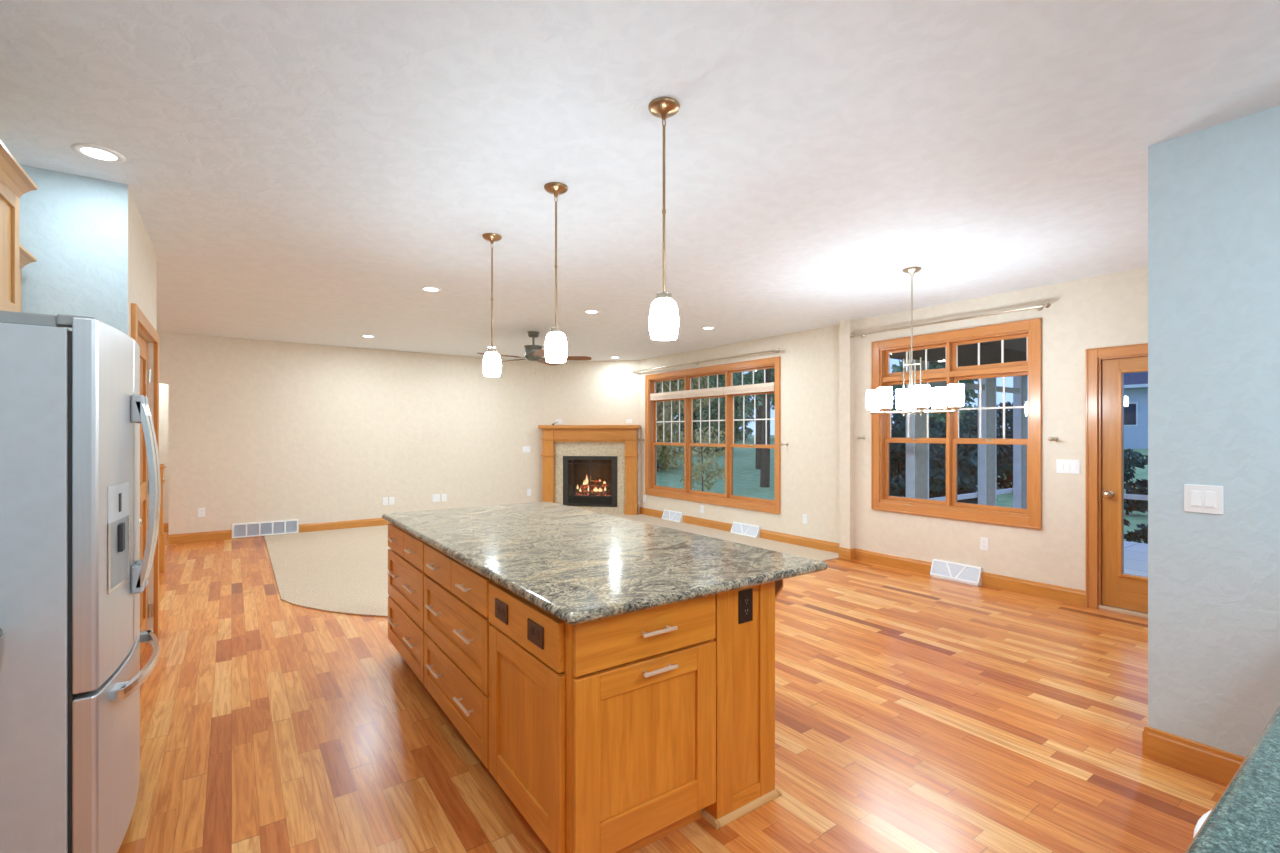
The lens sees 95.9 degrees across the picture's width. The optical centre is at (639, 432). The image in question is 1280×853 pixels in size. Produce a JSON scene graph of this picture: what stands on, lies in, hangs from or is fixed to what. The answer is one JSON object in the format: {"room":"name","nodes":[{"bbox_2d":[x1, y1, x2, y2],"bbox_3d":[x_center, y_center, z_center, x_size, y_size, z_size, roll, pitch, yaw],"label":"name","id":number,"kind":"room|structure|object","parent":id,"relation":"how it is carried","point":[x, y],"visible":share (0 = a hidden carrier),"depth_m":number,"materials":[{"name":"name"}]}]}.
{"room":"open-plan kitchen","nodes":[
{"label":"open-plan kitchen","id":0,"kind":"room"},
{"bbox_2d":[19,165,156,642],"bbox_3d":[-4.202,0.080,2.787,2.760,2.740,1.429,0,0,-35],"label":"wall","id":1,"kind":"structure","parent":0,"point":[75,227],"depth_m":2.91,"materials":[{"name":"blue paint"}]},
{"bbox_2d":[19,243,36,311],"bbox_3d":[-2.947,-0.392,2.470,0.433,0.883,0.536,0,0,-35],"label":"upper cabinet","id":2,"kind":"object","parent":1,"relation":"attached to","point":[25,257],"visible":0.03,"depth_m":2.71,"materials":[{"name":"brown wood"}]},
{"bbox_2d":[131,303,158,658],"bbox_3d":[-3.079,0.379,3.561,0.100,2.143,1.196,0,0,-35],"label":"door","id":3,"kind":"structure","parent":1,"relation":"in","point":[137,316],"depth_m":3.89,"materials":[{"name":"brown wood"}]},
{"bbox_2d":[159,383,167,522],"bbox_3d":[-7.224,0.080,8.303,4.200,2.740,0.100,0,0,-35],"label":"wall","id":4,"kind":"structure","parent":0,"point":[163,388],"depth_m":8.43,"materials":[{"name":"beige paint"}]},
{"bbox_2d":[163,523,167,531],"bbox_3d":[-7.190,1.386,8.255,4.200,0.128,0.016,0,0,-35],"label":"baseboard","id":5,"kind":"structure","parent":4,"relation":"attached to","point":[165,525],"depth_m":8.43,"materials":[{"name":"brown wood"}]},
{"bbox_2d":[157,332,542,538],"bbox_3d":[-4.787,0.080,8.495,8.000,2.740,0.140,0,0,-35],"label":"wall","id":6,"kind":"structure","parent":0,"point":[259,430],"depth_m":8.61,"materials":[{"name":"beige paint"}]},
{"bbox_2d":[168,530,231,544],"bbox_3d":[-5.831,1.386,7.661,0.667,0.128,0.016,0,0,-35],"label":"baseboard","id":7,"kind":"structure","parent":6,"relation":"attached to","point":[224,534],"depth_m":7.65,"materials":[{"name":"brown wood"}]},
{"bbox_2d":[198,508,204,516],"bbox_3d":[-5.827,1.060,7.669,0.075,0.120,0.008,0,0,-35],"label":"electrical outlet","id":8,"kind":"object","parent":6,"relation":"attached to","point":[201,511],"visible":1,"depth_m":7.67,"materials":[{"name":"white plastic"}]},
{"bbox_2d":[232,519,297,537],"bbox_3d":[-5.236,1.341,8.081,0.780,0.193,0.018,0,0,-35],"label":"air vent","id":9,"kind":"object","parent":6,"relation":"in","point":[240,530],"visible":1,"depth_m":8.07,"materials":[{"name":"white plastic"}]},
{"bbox_2d":[299,518,389,532],"bbox_3d":[-3.332,1.386,9.430,3.865,0.128,0.016,0,0,-35],"label":"baseboard","id":10,"kind":"structure","parent":6,"relation":"attached to","point":[322,526],"depth_m":8.63,"materials":[{"name":"brown wood"}]},
{"bbox_2d":[383,497,387,504],"bbox_3d":[-3.967,1.070,8.985,0.075,0.120,0.008,0,0,-35],"label":"wall plate","id":11,"kind":"object","parent":6,"relation":"attached to","point":[385,500],"visible":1,"depth_m":8.99,"materials":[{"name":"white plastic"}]},
{"bbox_2d":[389,497,393,504],"bbox_3d":[-3.889,1.070,9.040,0.075,0.120,0.008,0,0,-35],"label":"wall plate","id":12,"kind":"object","parent":6,"relation":"attached to","point":[391,499],"visible":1,"depth_m":9.04,"materials":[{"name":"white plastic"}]},
{"bbox_2d":[432,494,439,501],"bbox_3d":[-3.332,1.070,9.434,0.120,0.120,0.008,0,0,-35],"label":"wall plate","id":13,"kind":"object","parent":6,"relation":"attached to","point":[435,498],"visible":1,"depth_m":9.44,"materials":[{"name":"white plastic"}]},
{"bbox_2d":[523,446,529,452],"bbox_3d":[-2.033,0.302,10.351,0.150,0.118,0.013,0,0,-35],"label":"light switch","id":14,"kind":"object","parent":6,"relation":"attached to","point":[526,449],"visible":1,"depth_m":10.35,"materials":[{"name":"white plastic"}]},
{"bbox_2d":[543,360,639,508],"bbox_3d":[-0.874,0.080,10.445,1.860,2.740,0.100,0,0,10],"label":"wall","id":15,"kind":"structure","parent":0,"point":[574,392],"depth_m":10.39,"materials":[{"name":"beige paint"}]},
{"bbox_2d":[0,0,1279,361],"bbox_3d":[-1.712,-1.340,3.995,10.220,0.100,13.900,0,0,-35],"label":"ceiling","id":16,"kind":"structure","parent":0,"point":[294,171],"depth_m":2.55,"materials":[{"name":"white paint"}]},
{"bbox_2d":[71,143,125,162],"bbox_3d":[-2.496,-1.286,2.663,0.184,0.007,0.184,0,0,-35],"label":"recessed light","id":17,"kind":"object","parent":16,"relation":"in","point":[96,152],"visible":1,"depth_m":2.65,"materials":[{"name":"white plastic"}]},
{"bbox_2d":[420,286,441,291],"bbox_3d":[-1.874,-1.286,5.179,0.184,0.007,0.184,0,0,-35],"label":"recessed light","id":18,"kind":"object","parent":16,"relation":"in","point":[425,288],"visible":1,"depth_m":5.16,"materials":[{"name":"white plastic"}]},
{"bbox_2d":[482,233,501,376],"bbox_3d":[-0.971,-0.831,3.786,0.124,0.918,0.124,0,0,-35],"label":"pendant lamp","id":19,"kind":"object","parent":16,"relation":"hanging from","point":[491,361],"visible":1,"depth_m":3.76,"materials":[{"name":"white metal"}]},
{"bbox_2d":[478,331,591,373],"bbox_3d":[-1.404,-1.015,7.363,1.383,0.550,1.423,0,0,-35],"label":"ceiling fan","id":20,"kind":"object","parent":16,"relation":"hanging from","point":[533,352],"visible":0.88,"depth_m":7.34,"materials":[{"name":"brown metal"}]},
{"bbox_2d":[544,182,567,362],"bbox_3d":[-0.441,-0.831,3.031,0.124,0.918,0.124,0,0,-35],"label":"pendant lamp","id":21,"kind":"object","parent":16,"relation":"hanging from","point":[555,343],"visible":1,"depth_m":3.00,"materials":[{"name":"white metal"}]},
{"bbox_2d":[583,310,599,313],"bbox_3d":[-0.513,-1.286,6.143,0.184,0.007,0.184,0,0,-35],"label":"recessed light","id":22,"kind":"object","parent":16,"relation":"in","point":[585,311],"visible":1,"depth_m":6.13,"materials":[{"name":"white plastic"}]},
{"bbox_2d":[648,97,679,339],"bbox_3d":[0.095,-0.831,2.280,0.124,0.918,0.124,0,0,-35],"label":"pendant lamp","id":23,"kind":"object","parent":16,"relation":"hanging from","point":[663,318],"visible":1,"depth_m":2.25,"materials":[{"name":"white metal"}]},
{"bbox_2d":[701,326,715,328],"bbox_3d":[0.842,-1.286,7.101,0.184,0.007,0.184,0,0,-35],"label":"recessed light","id":24,"kind":"object","parent":16,"relation":"in","point":[707,327],"visible":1,"depth_m":7.06,"materials":[{"name":"white plastic"}]},
{"bbox_2d":[866,267,964,415],"bbox_3d":[2.144,-0.710,4.549,0.788,1.160,0.423,0,0,45],"label":"chandelier","id":25,"kind":"object","parent":16,"relation":"hanging from","point":[882,398],"visible":1,"depth_m":4.52,"materials":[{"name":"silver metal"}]},
{"bbox_2d":[117,513,1227,852],"bbox_3d":[-0.103,1.504,4.950,13.950,0.132,14.200,0,0,-35],"label":"floor","id":26,"kind":"structure","parent":0,"point":[916,712],"depth_m":2.85,"materials":[{"name":"brown wood"}]},
{"bbox_2d":[0,310,160,852],"bbox_3d":[-2.182,0.550,1.892,0.943,1.800,0.910,0,0,-35],"label":"refrigerator","id":27,"kind":"object","parent":26,"relation":"on","point":[73,576],"visible":1,"depth_m":1.70,"materials":[{"name":"silver metal"}]},
{"bbox_2d":[159,464,165,572],"bbox_3d":[-5.006,0.890,6.000,0.116,1.120,0.116,0,0,-35],"label":"newel post","id":28,"kind":"object","parent":26,"relation":"on","point":[161,534],"visible":0.43,"depth_m":5.98,"materials":[{"name":"brown wood"}]},
{"bbox_2d":[387,523,426,683],"bbox_3d":[-0.973,1.008,3.712,1.108,0.884,0.855,0,0,-35],"label":"base cabinet","id":29,"kind":"object","parent":26,"relation":"on","point":[405,571],"visible":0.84,"depth_m":3.34,"materials":[{"name":"brown wood"}]},
{"bbox_2d":[424,544,493,767],"bbox_3d":[-0.453,1.008,2.977,1.108,0.884,0.933,0,0,-35],"label":"base cabinet","id":30,"kind":"object","parent":26,"relation":"on","point":[456,596],"visible":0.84,"depth_m":2.59,"materials":[{"name":"brown wood"}]},
{"bbox_2d":[382,501,827,624],"bbox_3d":[-0.461,0.549,3.090,1.210,0.033,2.594,0,0,-35],"label":"countertop","id":31,"kind":"structure","parent":30,"relation":"on","point":[576,565],"depth_m":2.44,"materials":[{"name":"stone"}]},
{"bbox_2d":[538,425,640,514],"bbox_3d":[-0.872,0.657,10.457,1.830,1.585,0.595,0,0,10],"label":"fireplace","id":32,"kind":"object","parent":26,"relation":"on","point":[594,468],"visible":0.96,"depth_m":10.32,"materials":[{"name":"brown wood"}]},
{"bbox_2d":[538,425,640,429],"bbox_3d":[-0.902,-0.095,10.280,1.830,0.080,0.235,0,0,10],"label":"mantel shelf","id":33,"kind":"object","parent":32,"relation":"attached to","point":[542,427],"depth_m":10.17,"materials":[{"name":"brown wood"}]},
{"bbox_2d":[489,582,715,852],"bbox_3d":[-0.150,1.009,2.181,0.614,0.882,0.702,0,0,-35],"label":"base cabinet","id":34,"kind":"object","parent":26,"relation":"on","point":[602,737],"visible":0.98,"depth_m":1.93,"materials":[{"name":"brown wood"}]},
{"bbox_2d":[495,598,507,624],"bbox_3d":[-0.522,0.670,2.167,0.008,0.072,0.118,0,0,-35],"label":"electrical outlet","id":35,"kind":"object","parent":34,"relation":"attached to","point":[501,609],"visible":1,"depth_m":2.16,"materials":[{"name":"brown plastic"}]},
{"bbox_2d":[527,618,543,649],"bbox_3d":[-0.350,0.670,1.924,0.008,0.072,0.118,0,0,-35],"label":"electrical outlet","id":36,"kind":"object","parent":34,"relation":"attached to","point":[535,632],"visible":1,"depth_m":1.92,"materials":[{"name":"brown plastic"}]},
{"bbox_2d":[529,627,533,636],"bbox_3d":[-0.364,0.670,1.939,0.004,0.033,0.033,0,0,-35],"label":"socket","id":37,"kind":"object","parent":36,"relation":"attached to","point":[531,629],"depth_m":1.94,"materials":[{"name":"brown plastic"}]},
{"bbox_2d":[535,630,538,640],"bbox_3d":[-0.341,0.670,1.907,0.004,0.033,0.033,0,0,-35],"label":"socket","id":38,"kind":"object","parent":36,"relation":"attached to","point":[536,631],"depth_m":1.90,"materials":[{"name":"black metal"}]},
{"bbox_2d":[702,579,782,829],"bbox_3d":[0.276,1.008,2.509,0.459,0.884,0.663,0,0,-35],"label":"island end panel","id":39,"kind":"object","parent":26,"relation":"on","point":[745,652],"visible":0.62,"depth_m":2.22,"materials":[{"name":"brown wood"}]},
{"bbox_2d":[738,588,752,623],"bbox_3d":[0.408,0.668,2.223,0.074,0.125,0.008,0,0,-35],"label":"electrical outlet","id":40,"kind":"object","parent":39,"relation":"attached to","point":[745,597],"visible":1,"depth_m":2.22,"materials":[{"name":"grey plastic"}]},
{"bbox_2d":[743,597,749,604],"bbox_3d":[0.409,0.648,2.221,0.033,0.033,0.004,0,0,-35],"label":"socket","id":41,"kind":"object","parent":40,"relation":"attached to","point":[746,600],"depth_m":2.22,"materials":[{"name":"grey plastic"}]},
{"bbox_2d":[743,607,749,615],"bbox_3d":[0.409,0.688,2.221,0.033,0.033,0.004,0,0,-35],"label":"socket","id":42,"kind":"object","parent":40,"relation":"attached to","point":[746,610],"depth_m":2.22,"materials":[{"name":"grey plastic"}]},
{"bbox_2d":[906,359,928,498],"bbox_3d":[3.286,0.300,6.834,0.340,2.300,0.120,0,0,-35],"label":"porch post","id":43,"kind":"object","parent":26,"relation":"on","point":[917,454],"visible":0.47,"depth_m":6.75,"materials":[{"name":"white paint"}]},
{"bbox_2d":[978,378,995,505],"bbox_3d":[4.723,0.300,7.851,0.320,2.300,0.120,0,0,-35],"label":"porch post","id":44,"kind":"object","parent":26,"relation":"on","point":[986,453],"visible":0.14,"depth_m":7.76,"materials":[{"name":"white paint"}]},
{"bbox_2d":[1013,375,1027,508],"bbox_3d":[5.571,0.300,8.451,0.240,2.300,0.120,0,0,-35],"label":"porch post","id":45,"kind":"object","parent":26,"relation":"on","point":[1020,415],"visible":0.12,"depth_m":8.38,"materials":[{"name":"white paint"}]},
{"bbox_2d":[890,343,1026,366],"bbox_3d":[4.278,-1.010,7.536,3.710,0.320,0.120,0,0,-35],"label":"beam","id":46,"kind":"structure","parent":45,"relation":"on","point":[967,354],"depth_m":7.46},
{"bbox_2d":[929,488,1012,500],"bbox_3d":[4.187,0.850,7.585,3.600,0.060,0.055,0,0,-35],"label":"porch railing","id":47,"kind":"object","parent":45,"relation":"attached to","point":[1009,490],"visible":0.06,"depth_m":7.72,"materials":[{"name":"white paint"}]},
{"bbox_2d":[1193,810,1211,837],"bbox_3d":[1.120,1.010,0.667,0.600,0.880,0.675,0,0,-35],"label":"dishwasher","id":48,"kind":"object","parent":26,"relation":"on","point":[1202,819],"visible":0.08,"depth_m":0.90,"materials":[{"name":"white plastic"}]},
{"bbox_3d":[2.093,1.010,1.336,1.720,0.880,0.644,0,0,-35],"label":"base cabinet","id":49,"kind":"object","parent":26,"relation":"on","visible":0},
{"bbox_2d":[1184,705,1279,852],"bbox_3d":[1.734,0.551,1.071,2.668,0.033,0.665,0,0,-35],"label":"countertop","id":50,"kind":"structure","parent":49,"relation":"on","point":[1245,818],"depth_m":0.82,"materials":[{"name":"green stone"}]},
{"bbox_3d":[8.497,0.300,4.543,0.240,2.300,0.120,0,0,-35],"label":"porch post","id":51,"kind":"object","parent":26,"relation":"on","visible":0},
{"bbox_2d":[1124,494,1147,500],"bbox_3d":[7.687,0.848,5.955,0.050,0.065,6.640,0,0,-35],"label":"porch railing","id":52,"kind":"object","parent":51,"relation":"attached to","point":[1126,496],"visible":0.02,"depth_m":7.58,"materials":[{"name":"white paint"}]},
{"bbox_2d":[640,325,838,542],"bbox_3d":[0.926,0.080,9.078,0.160,2.740,5.790,0,0,-35],"label":"wall","id":53,"kind":"structure","parent":0,"point":[809,358],"depth_m":7.37,"materials":[{"name":"beige paint"}]},
{"bbox_2d":[639,507,663,517],"bbox_3d":[0.204,1.386,9.945,0.016,0.128,0.720,0,0,-35],"label":"baseboard","id":54,"kind":"structure","parent":53,"relation":"attached to","point":[645,511],"depth_m":9.95,"materials":[{"name":"brown wood"}]},
{"bbox_2d":[662,509,682,522],"bbox_3d":[0.524,1.365,9.437,0.080,0.170,0.470,0,0,-35],"label":"air vent","id":55,"kind":"object","parent":53,"relation":"in","point":[675,516],"visible":0.95,"depth_m":9.41,"materials":[{"name":"white plastic"}]},
{"bbox_2d":[700,505,703,512],"bbox_3d":[0.952,1.180,8.895,0.008,0.120,0.075,0,0,-35],"label":"electrical outlet","id":56,"kind":"object","parent":53,"relation":"attached to","point":[701,506],"visible":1,"depth_m":8.89,"materials":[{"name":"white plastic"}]},
{"bbox_2d":[632,348,779,372],"bbox_3d":[0.851,-1.080,8.945,0.116,0.052,3.444,0,0,-35],"label":"curtain rod","id":57,"kind":"object","parent":53,"relation":"attached to","point":[777,350],"visible":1,"depth_m":8.55,"materials":[{"name":"silver metal"}]},
{"bbox_2d":[683,515,732,531],"bbox_3d":[1.019,1.386,8.794,0.016,0.128,1.140,0,0,-35],"label":"baseboard","id":58,"kind":"structure","parent":53,"relation":"attached to","point":[686,519],"depth_m":8.77,"materials":[{"name":"brown wood"}]},
{"bbox_2d":[645,356,780,513],"bbox_3d":[1.030,0.035,8.889,0.168,2.081,3.022,0,0,-35],"label":"window","id":59,"kind":"structure","parent":53,"relation":"in","point":[728,499],"depth_m":8.74,"materials":[{"name":"brown wood"}]},
{"bbox_2d":[650,391,682,400],"bbox_3d":[0.447,-0.617,9.661,0.052,0.117,0.864,0,0,-35],"label":"window blind","id":60,"kind":"object","parent":59,"relation":"attached to","point":[665,395],"visible":1,"depth_m":9.63,"materials":[{"name":"fabric"}]},
{"bbox_2d":[682,387,723,397],"bbox_3d":[0.976,-0.617,8.914,0.052,0.117,0.952,0,0,-35],"label":"window blind","id":61,"kind":"object","parent":59,"relation":"attached to","point":[703,392],"visible":1,"depth_m":8.88,"materials":[{"name":"fabric"}]},
{"bbox_2d":[724,382,774,394],"bbox_3d":[1.535,-0.617,8.124,0.052,0.117,0.966,0,0,-35],"label":"window blind","id":62,"kind":"object","parent":59,"relation":"attached to","point":[751,388],"visible":0.8,"depth_m":8.07,"materials":[{"name":"fabric"}]},
{"bbox_2d":[731,522,759,537],"bbox_3d":[1.473,1.365,8.096,0.080,0.170,0.505,0,0,-35],"label":"air vent","id":63,"kind":"object","parent":53,"relation":"in","point":[749,530],"visible":0.98,"depth_m":8.07,"materials":[{"name":"white plastic"}]},
{"bbox_2d":[760,529,838,552],"bbox_3d":[2.047,1.386,7.341,0.016,0.128,1.380,0,0,-35],"label":"baseboard","id":64,"kind":"structure","parent":53,"relation":"attached to","point":[771,535],"depth_m":7.34,"materials":[{"name":"brown wood"}]},
{"bbox_2d":[803,514,806,523],"bbox_3d":[2.085,1.090,7.295,0.008,0.120,0.075,0,0,-35],"label":"electrical outlet","id":65,"kind":"object","parent":53,"relation":"attached to","point":[804,515],"visible":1,"depth_m":7.29,"materials":[{"name":"white plastic"}]},
{"bbox_2d":[839,319,854,548],"bbox_3d":[2.486,0.080,6.721,0.335,2.740,0.140,0,0,-35],"label":"pilaster","id":66,"kind":"object","parent":53,"relation":"attached to","point":[846,327],"visible":0.5,"depth_m":6.62,"materials":[{"name":"beige paint"}]},
{"bbox_2d":[657,435,1147,542],"bbox_3d":[24.819,1.150,48.193,83.800,1.300,140.000,0,0,-35],"label":"ground","id":67,"kind":"structure","parent":0,"point":[746,479],"depth_m":21.27,"materials":[{"name":"green plant"}]},
{"bbox_2d":[657,377,714,470],"bbox_3d":[0.758,-2.094,24.562,4.780,7.922,4.263,0,0,-44],"label":"tree","id":68,"kind":"object","parent":67,"relation":"on","point":[666,450],"visible":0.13,"depth_m":24.13,"materials":[{"name":"green plant"}]},
{"bbox_2d":[676,426,724,490],"bbox_3d":[1.606,0.840,14.851,1.348,2.020,1.465,0,0,8],"label":"shrub","id":69,"kind":"object","parent":67,"relation":"on","point":[695,475],"visible":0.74,"depth_m":14.74,"materials":[{"name":"green plant"}]},
{"bbox_2d":[668,373,742,453],"bbox_3d":[3.254,-2.109,33.402,5.258,6.798,5.995,0,0,-19],"label":"tree","id":70,"kind":"object","parent":67,"relation":"on","point":[721,382],"visible":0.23,"depth_m":32.11,"materials":[{"name":"green plant"}]},
{"bbox_2d":[675,372,755,440],"bbox_3d":[6.207,-2.757,46.282,9.143,7.802,8.279,0,0,-35],"label":"tree","id":71,"kind":"object","parent":67,"relation":"on","point":[750,413],"visible":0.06,"depth_m":46.38,"materials":[{"name":"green plant"}]},
{"bbox_2d":[702,368,774,486],"bbox_3d":[3.764,-3.380,19.140,5.484,10.469,5.312,0,0,-35],"label":"tree","id":72,"kind":"object","parent":67,"relation":"on","point":[765,452],"visible":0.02,"depth_m":19.04,"materials":[{"name":"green plant"}]},
{"bbox_2d":[733,368,774,468],"bbox_3d":[5.498,-3.062,25.041,4.873,9.400,4.230,0,0,-16],"label":"tree","id":73,"kind":"object","parent":67,"relation":"on","point":[759,399],"visible":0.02,"depth_m":25.11,"materials":[{"name":"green plant"}]},
{"bbox_2d":[889,413,905,473],"bbox_3d":[9.825,0.427,23.510,4.206,2.768,4.428,0,0,-35],"label":"tree","id":74,"kind":"object","parent":67,"relation":"on","point":[897,418],"visible":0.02,"depth_m":22.95,"materials":[{"name":"green plant"}]},
{"bbox_2d":[889,419,975,496],"bbox_3d":[7.753,0.803,16.607,3.046,2.362,3.678,0,0,-16],"label":"tree","id":75,"kind":"object","parent":67,"relation":"on","point":[897,451],"visible":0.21,"depth_m":15.86,"materials":[{"name":"green plant"}]},
{"bbox_2d":[891,360,977,428],"bbox_3d":[23.565,-2.905,45.621,8.246,7.801,7.891,0,0,-35],"label":"tree","id":76,"kind":"object","parent":67,"relation":"on","point":[942,416],"visible":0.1,"depth_m":44.83,"materials":[{"name":"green plant"}]},
{"bbox_2d":[890,430,1001,505],"bbox_3d":[6.738,0.952,12.761,2.145,2.084,2.593,0,0,5],"label":"tree","id":77,"kind":"object","parent":67,"relation":"on","point":[967,454],"visible":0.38,"depth_m":12.20,"materials":[{"name":"green plant"}]},
{"bbox_2d":[937,401,1012,448],"bbox_3d":[15.121,0.113,25.800,5.372,3.010,4.438,0,0,40],"label":"tree","id":78,"kind":"object","parent":67,"relation":"on","point":[973,419],"visible":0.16,"depth_m":25.11,"materials":[{"name":"green plant"}]},
{"bbox_2d":[996,421,1012,488],"bbox_3d":[12.250,0.729,17.952,4.458,2.458,3.687,0,0,-10],"label":"tree","id":79,"kind":"object","parent":67,"relation":"on","point":[1004,465],"visible":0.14,"depth_m":17.90,"materials":[{"name":"green plant"}]},
{"bbox_2d":[1124,519,1129,526],"bbox_3d":[7.337,1.474,9.644,1.214,0.754,1.662,0,0,25],"label":"shrub","id":80,"kind":"object","parent":67,"relation":"on","point":[1126,522],"visible":0.02,"depth_m":8.91,"materials":[{"name":"green plant"}]},
{"bbox_2d":[1124,372,1147,448],"bbox_3d":[32.330,-1.450,30.354,9.350,5.200,13.200,0,0,-35],"label":"house","id":81,"kind":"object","parent":67,"relation":"on","point":[1135,384],"visible":0.06,"depth_m":31.25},
{"bbox_2d":[1124,448,1147,514],"bbox_3d":[10.688,1.094,12.569,1.029,1.513,1.473,0,0,-35],"label":"shrub","id":82,"kind":"object","parent":67,"relation":"on","point":[1130,505],"visible":0.42,"depth_m":12.43,"materials":[{"name":"green plant"}]},
{"bbox_2d":[1124,524,1147,543],"bbox_3d":[7.801,1.471,8.039,1.736,0.759,1.254,0,0,25],"label":"shrub","id":83,"kind":"object","parent":67,"relation":"on","point":[1139,534],"visible":0.07,"depth_m":8.41,"materials":[{"name":"green plant"}]},
{"bbox_2d":[855,267,1147,590],"bbox_3d":[4.454,0.080,3.937,0.160,2.740,6.680,0,0,-35],"label":"wall","id":84,"kind":"structure","parent":0,"point":[1109,310],"depth_m":5.07,"materials":[{"name":"beige paint"}]},
{"bbox_2d":[839,547,848,559],"bbox_3d":[2.343,1.386,6.620,0.016,0.128,0.140,0,0,-35],"label":"baseboard","id":85,"kind":"structure","parent":84,"relation":"attached to","point":[843,552],"depth_m":6.62,"materials":[{"name":"brown wood"}]},
{"bbox_2d":[849,548,854,559],"bbox_3d":[2.423,1.386,6.581,0.101,0.128,0.016,0,0,-35],"label":"baseboard","id":86,"kind":"structure","parent":84,"relation":"attached to","point":[851,551],"depth_m":6.57,"materials":[{"name":"brown wood"}]},
{"bbox_2d":[855,548,931,574],"bbox_3d":[2.716,1.386,6.241,0.016,0.128,0.910,0,0,-35],"label":"baseboard","id":87,"kind":"structure","parent":84,"relation":"attached to","point":[915,565],"depth_m":6.21,"materials":[{"name":"brown wood"}]},
{"bbox_2d":[849,302,1050,337],"bbox_3d":[2.981,-1.100,5.779,0.116,0.052,1.974,0,0,-35],"label":"curtain rod","id":88,"kind":"object","parent":84,"relation":"attached to","point":[1047,304],"visible":1,"depth_m":5.56,"materials":[{"name":"silver metal"}]},
{"bbox_2d":[930,559,981,585],"bbox_3d":[3.090,1.365,5.657,0.080,0.170,0.465,0,0,-35],"label":"air vent","id":89,"kind":"object","parent":84,"relation":"in","point":[967,574],"visible":1,"depth_m":5.63,"materials":[{"name":"white plastic"}]},
{"bbox_2d":[871,318,1041,528],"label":"window","id":90,"kind":"structure","parent":84,"relation":"in","point":[881,376],"depth_m":5.73,"materials":[{"name":"brown wood"}]},
{"bbox_2d":[980,537,988,550],"bbox_3d":[3.264,1.056,5.472,0.008,0.120,0.075,0,0,-35],"label":"electrical outlet","id":91,"kind":"object","parent":84,"relation":"attached to","point":[984,542],"visible":1,"depth_m":5.47,"materials":[{"name":"white plastic"}]},
{"bbox_2d":[982,572,1085,605],"bbox_3d":[3.487,1.386,5.151,0.016,0.128,0.820,0,0,-35],"label":"baseboard","id":92,"kind":"structure","parent":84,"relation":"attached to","point":[1038,589],"depth_m":5.11,"materials":[{"name":"brown wood"}]},
{"bbox_2d":[1048,437,1057,440],"bbox_3d":[3.558,0.055,4.968,0.112,0.042,0.042,0,0,-35],"label":"curtain holdback","id":93,"kind":"object","parent":84,"relation":"attached to","point":[1049,438],"visible":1,"depth_m":4.95,"materials":[{"name":"silver metal"}]},
{"bbox_2d":[1056,459,1079,473],"bbox_3d":[3.650,0.290,4.924,0.013,0.118,0.170,0,0,-35],"label":"light switch","id":94,"kind":"object","parent":84,"relation":"attached to","point":[1062,466],"visible":1,"depth_m":4.92,"materials":[{"name":"white plastic"}]},
{"bbox_2d":[1086,343,1147,618],"bbox_3d":[4.081,0.378,4.415,0.198,2.145,1.068,0,0,-35],"label":"door","id":95,"kind":"structure","parent":84,"relation":"in","point":[1108,588],"depth_m":4.72,"materials":[{"name":"brown wood"}]},
{"bbox_2d":[1148,105,1279,756],"bbox_3d":[3.349,0.080,1.206,0.120,2.740,3.500,0,0,-35],"label":"wall","id":96,"kind":"structure","parent":0,"point":[1214,191],"depth_m":2.43,"materials":[{"name":"blue paint"}]},
{"bbox_2d":[1142,724,1147,755],"bbox_3d":[2.326,1.386,2.636,0.136,0.128,0.016,0,0,-35],"label":"baseboard","id":97,"kind":"structure","parent":96,"relation":"attached to","point":[1144,733],"depth_m":2.60,"materials":[{"name":"brown wood"}]},
{"bbox_2d":[1147,726,1245,783],"bbox_3d":[3.091,1.386,1.452,0.016,0.128,2.800,0,0,-35],"label":"baseboard","id":98,"kind":"structure","parent":96,"relation":"attached to","point":[1217,764],"depth_m":2.47,"materials":[{"name":"brown wood"}]},
{"bbox_2d":[1184,484,1222,514],"bbox_3d":[2.389,0.282,2.447,0.013,0.118,0.120,0,0,-35],"label":"light switch","id":99,"kind":"object","parent":96,"relation":"attached to","point":[1197,498],"visible":1,"depth_m":2.45,"materials":[{"name":"white plastic"}]},
{"bbox_3d":[-1.401,0.080,-0.202,0.120,2.740,6.688,0,0,-35],"label":"wall","id":100,"kind":"structure","parent":0,"visible":0},
{"bbox_2d":[0,140,36,311],"bbox_3d":[-2.413,-0.729,1.812,0.545,0.558,1.086,0,0,-35],"label":"upper cabinet","id":101,"kind":"object","parent":100,"relation":"attached to","point":[15,182],"visible":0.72,"depth_m":2.24,"materials":[{"name":"brown wood"}]},
{"label":"outside","id":102,"kind":"structure","parent":0,"visible":0},
{"bbox_2d":[980,337,1026,352],"bbox_3d":[6.170,-1.210,4.949,3.810,0.080,6.950,0,0,-35],"label":"ceiling","id":103,"kind":"structure","parent":102,"point":[1020,344],"depth_m":7.66,"materials":[{"name":"grey"}]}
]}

